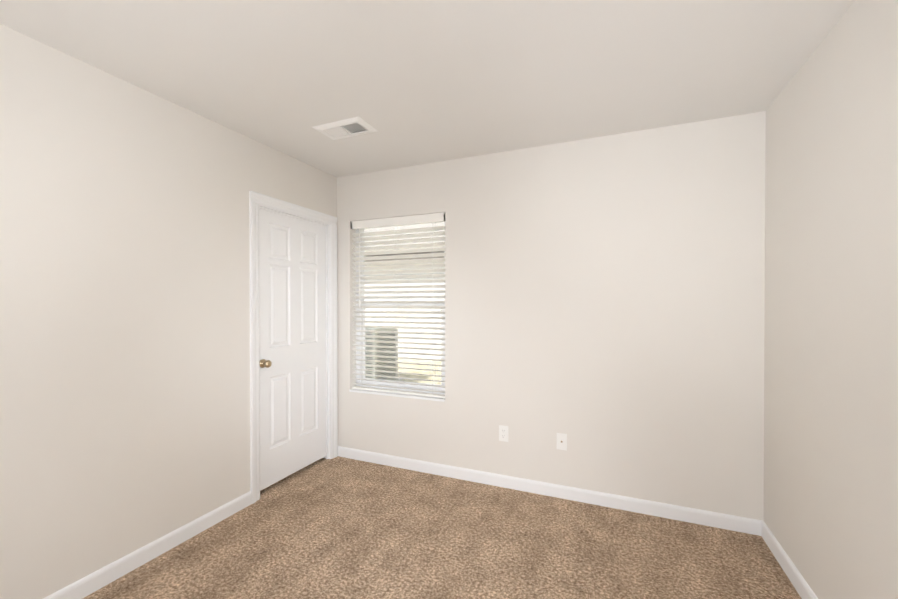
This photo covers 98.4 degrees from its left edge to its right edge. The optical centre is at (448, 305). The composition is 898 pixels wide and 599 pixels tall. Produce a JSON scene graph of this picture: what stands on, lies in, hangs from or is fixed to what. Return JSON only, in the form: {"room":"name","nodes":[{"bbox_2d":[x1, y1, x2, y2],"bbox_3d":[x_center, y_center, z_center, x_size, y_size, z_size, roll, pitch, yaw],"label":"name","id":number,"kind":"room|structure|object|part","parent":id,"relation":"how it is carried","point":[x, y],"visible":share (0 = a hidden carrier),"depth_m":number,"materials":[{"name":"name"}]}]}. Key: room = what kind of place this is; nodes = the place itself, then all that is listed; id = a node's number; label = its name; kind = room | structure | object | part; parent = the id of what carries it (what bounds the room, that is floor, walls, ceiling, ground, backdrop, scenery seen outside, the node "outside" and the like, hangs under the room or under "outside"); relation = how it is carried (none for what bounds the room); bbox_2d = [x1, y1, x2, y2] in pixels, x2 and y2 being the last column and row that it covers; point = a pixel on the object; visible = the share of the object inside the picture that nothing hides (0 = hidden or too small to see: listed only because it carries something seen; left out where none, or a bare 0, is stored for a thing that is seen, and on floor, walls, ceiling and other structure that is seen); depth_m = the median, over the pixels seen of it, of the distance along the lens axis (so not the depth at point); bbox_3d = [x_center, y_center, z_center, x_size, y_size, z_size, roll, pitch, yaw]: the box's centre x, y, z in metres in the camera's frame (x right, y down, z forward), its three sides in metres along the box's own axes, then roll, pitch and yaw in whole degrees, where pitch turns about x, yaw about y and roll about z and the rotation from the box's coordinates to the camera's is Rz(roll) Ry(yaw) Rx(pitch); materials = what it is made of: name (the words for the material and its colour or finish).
{"room":"empty bedroom","nodes":[
{"label":"empty bedroom","id":0,"kind":"room"},
{"bbox_2d":[0,24,336,598],"bbox_3d":[-1.730,0.109,1.882,0.120,2.485,3.820,0,0,23],"label":"wall","id":1,"kind":"structure","parent":0,"point":[124,322],"depth_m":1.91,"materials":[{"name":"paint"}]},
{"bbox_2d":[43,491,251,598],"bbox_3d":[-1.848,1.311,1.436,0.014,0.087,2.593,0,0,23],"label":"baseboard","id":2,"kind":"structure","parent":1,"relation":"attached to","point":[87,585],"depth_m":2.04,"materials":[{"name":"white wood"}]},
{"bbox_2d":[259,208,325,490],"bbox_3d":[-1.195,0.308,3.046,0.107,2.012,0.724,0,0,23],"label":"door","id":3,"kind":"structure","parent":1,"relation":"in","point":[292,268],"depth_m":3.02,"materials":[{"name":"white wood"}]},
{"bbox_3d":[-1.299,0.413,2.755,0.072,0.064,0.064,0,0,23],"label":"door knob","id":4,"kind":"part","parent":3,"relation":"part of","materials":[{"name":"gold metal"}]},
{"bbox_2d":[249,191,337,503],"bbox_3d":[-1.226,0.281,3.059,0.139,2.125,0.890,0,0,23],"label":"door frame","id":5,"kind":"structure","parent":1,"relation":"attached to","point":[256,199],"depth_m":2.88,"materials":[{"name":"white wood"}]},
{"bbox_2d":[0,0,853,176],"bbox_3d":[-0.250,-1.190,1.252,3.330,0.120,3.820,0,0,23],"label":"ceiling","id":6,"kind":"structure","parent":0,"point":[416,82],"depth_m":1.80,"materials":[{"name":"paint"}]},
{"bbox_2d":[312,116,377,139],"bbox_3d":[-0.667,-1.132,2.490,0.360,0.010,0.215,0,0,23],"label":"ceiling vent","id":7,"kind":"object","parent":6,"relation":"in","point":[349,127],"visible":1,"depth_m":2.47,"materials":[{"name":"white plastic"}]},
{"bbox_2d":[83,456,801,598],"bbox_3d":[-0.250,1.415,1.269,3.330,0.120,3.820,0,0,23],"label":"floor","id":8,"kind":"structure","parent":0,"point":[337,527],"depth_m":2.14,"materials":[{"name":"carpet"}]},
{"bbox_2d":[337,111,765,520],"bbox_3d":[0.456,0.102,2.944,3.090,2.485,0.170,0,0,23],"label":"wall","id":9,"kind":"structure","parent":0,"point":[605,304],"depth_m":2.62,"materials":[{"name":"paint"}]},
{"bbox_2d":[349,389,444,401],"bbox_3d":[-0.436,0.747,3.269,0.912,0.018,0.097,0,0,23],"label":"window sill","id":10,"kind":"structure","parent":9,"relation":"attached to","point":[399,395],"depth_m":3.22,"materials":[{"name":"white wood"}]},
{"bbox_2d":[356,221,444,394],"bbox_3d":[-0.405,-0.003,3.340,0.912,1.480,0.074,0,0,23],"label":"window","id":11,"kind":"structure","parent":9,"relation":"in","point":[387,383],"depth_m":3.40,"materials":[{"name":"white plastic"}]},
{"bbox_2d":[351,212,444,397],"bbox_3d":[-0.434,-0.004,3.269,0.900,1.474,0.067,0,0,23],"label":"window blind","id":12,"kind":"object","parent":11,"relation":"attached to","point":[412,219],"visible":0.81,"depth_m":3.25,"materials":[{"name":"white plastic"}]},
{"bbox_2d":[359,228,359,308],"bbox_3d":[-0.780,-0.321,3.374,0.012,0.705,0.011,0,0,23],"label":"blind wand","id":13,"kind":"object","parent":12,"relation":"hanging from","point":[359,268],"visible":1,"depth_m":3.37,"materials":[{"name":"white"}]},
{"bbox_2d":[363,222,443,384],"bbox_3d":[-0.399,-0.003,3.353,0.822,1.390,0.004,0,0,23],"label":"panel","id":14,"kind":"object","parent":11,"relation":"attached to","point":[404,314],"visible":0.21,"depth_m":3.36,"materials":[{"name":"clear glass"}]},
{"bbox_2d":[499,425,507,441],"bbox_3d":[0.406,0.948,2.873,0.070,0.115,0.009,0,0,23],"label":"duplex electrical outlet","id":15,"kind":"object","parent":9,"relation":"attached to","point":[503,433],"visible":1,"depth_m":2.87,"materials":[{"name":"white plastic"}]},
{"bbox_2d":[338,446,758,535],"bbox_3d":[0.406,1.301,2.872,3.060,0.087,0.014,0,0,23],"label":"baseboard","id":16,"kind":"structure","parent":9,"relation":"attached to","point":[675,512],"depth_m":2.68,"materials":[{"name":"white wood"}]},
{"bbox_2d":[557,433,566,449],"bbox_3d":[0.788,0.951,2.709,0.070,0.115,0.015,0,0,23],"label":"outlet","id":17,"kind":"object","parent":9,"relation":"attached to","point":[561,441],"visible":1,"depth_m":2.71,"materials":[{"name":"white plastic"}]},
{"bbox_2d":[764,0,897,598],"bbox_3d":[1.230,0.117,0.640,0.120,2.485,3.820,0,0,23],"label":"wall","id":18,"kind":"structure","parent":0,"point":[831,364],"depth_m":1.54,"materials":[{"name":"paint"}]},
{"bbox_2d":[759,520,817,598],"bbox_3d":[1.159,1.316,0.651,0.014,0.087,3.530,0,0,23],"label":"baseboard","id":19,"kind":"structure","parent":18,"relation":"attached to","point":[799,583],"depth_m":1.95,"materials":[{"name":"white wood"}]},
{"label":"outside","id":20,"kind":"structure","parent":0,"visible":0},
{"bbox_2d":[398,359,440,384],"bbox_3d":[7.520,1.514,30.907,80.000,0.200,56.850,0,0,23],"label":"ground","id":21,"kind":"structure","parent":20,"point":[417,371],"depth_m":9.16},
{"bbox_2d":[365,328,402,380],"bbox_3d":[-1.581,0.979,7.681,0.980,1.170,0.980,0,0,23],"label":"condenser","id":22,"kind":"object","parent":21,"relation":"on","point":[383,354],"depth_m":7.39,"materials":[{"name":"grey metal"}]},
{"bbox_2d":[366,262,443,360],"bbox_3d":[-1.689,0.134,11.527,32.000,2.810,0.300,0,0,23],"label":"siding","id":23,"kind":"object","parent":21,"relation":"on","point":[411,330],"depth_m":11.12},
{"bbox_2d":[366,251,443,261],"bbox_3d":[-1.776,-1.389,11.310,32.800,0.240,0.750,0,0,23],"label":"fascia","id":24,"kind":"object","parent":23,"relation":"on","point":[405,254],"depth_m":10.66,"materials":[{"name":"brown"}]},
{"bbox_2d":[364,222,443,251],"bbox_3d":[-0.896,-3.023,13.397,33.200,3.000,5.500,0,0,23],"label":"roof","id":25,"kind":"structure","parent":24,"relation":"on","point":[404,226],"depth_m":11.64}
]}

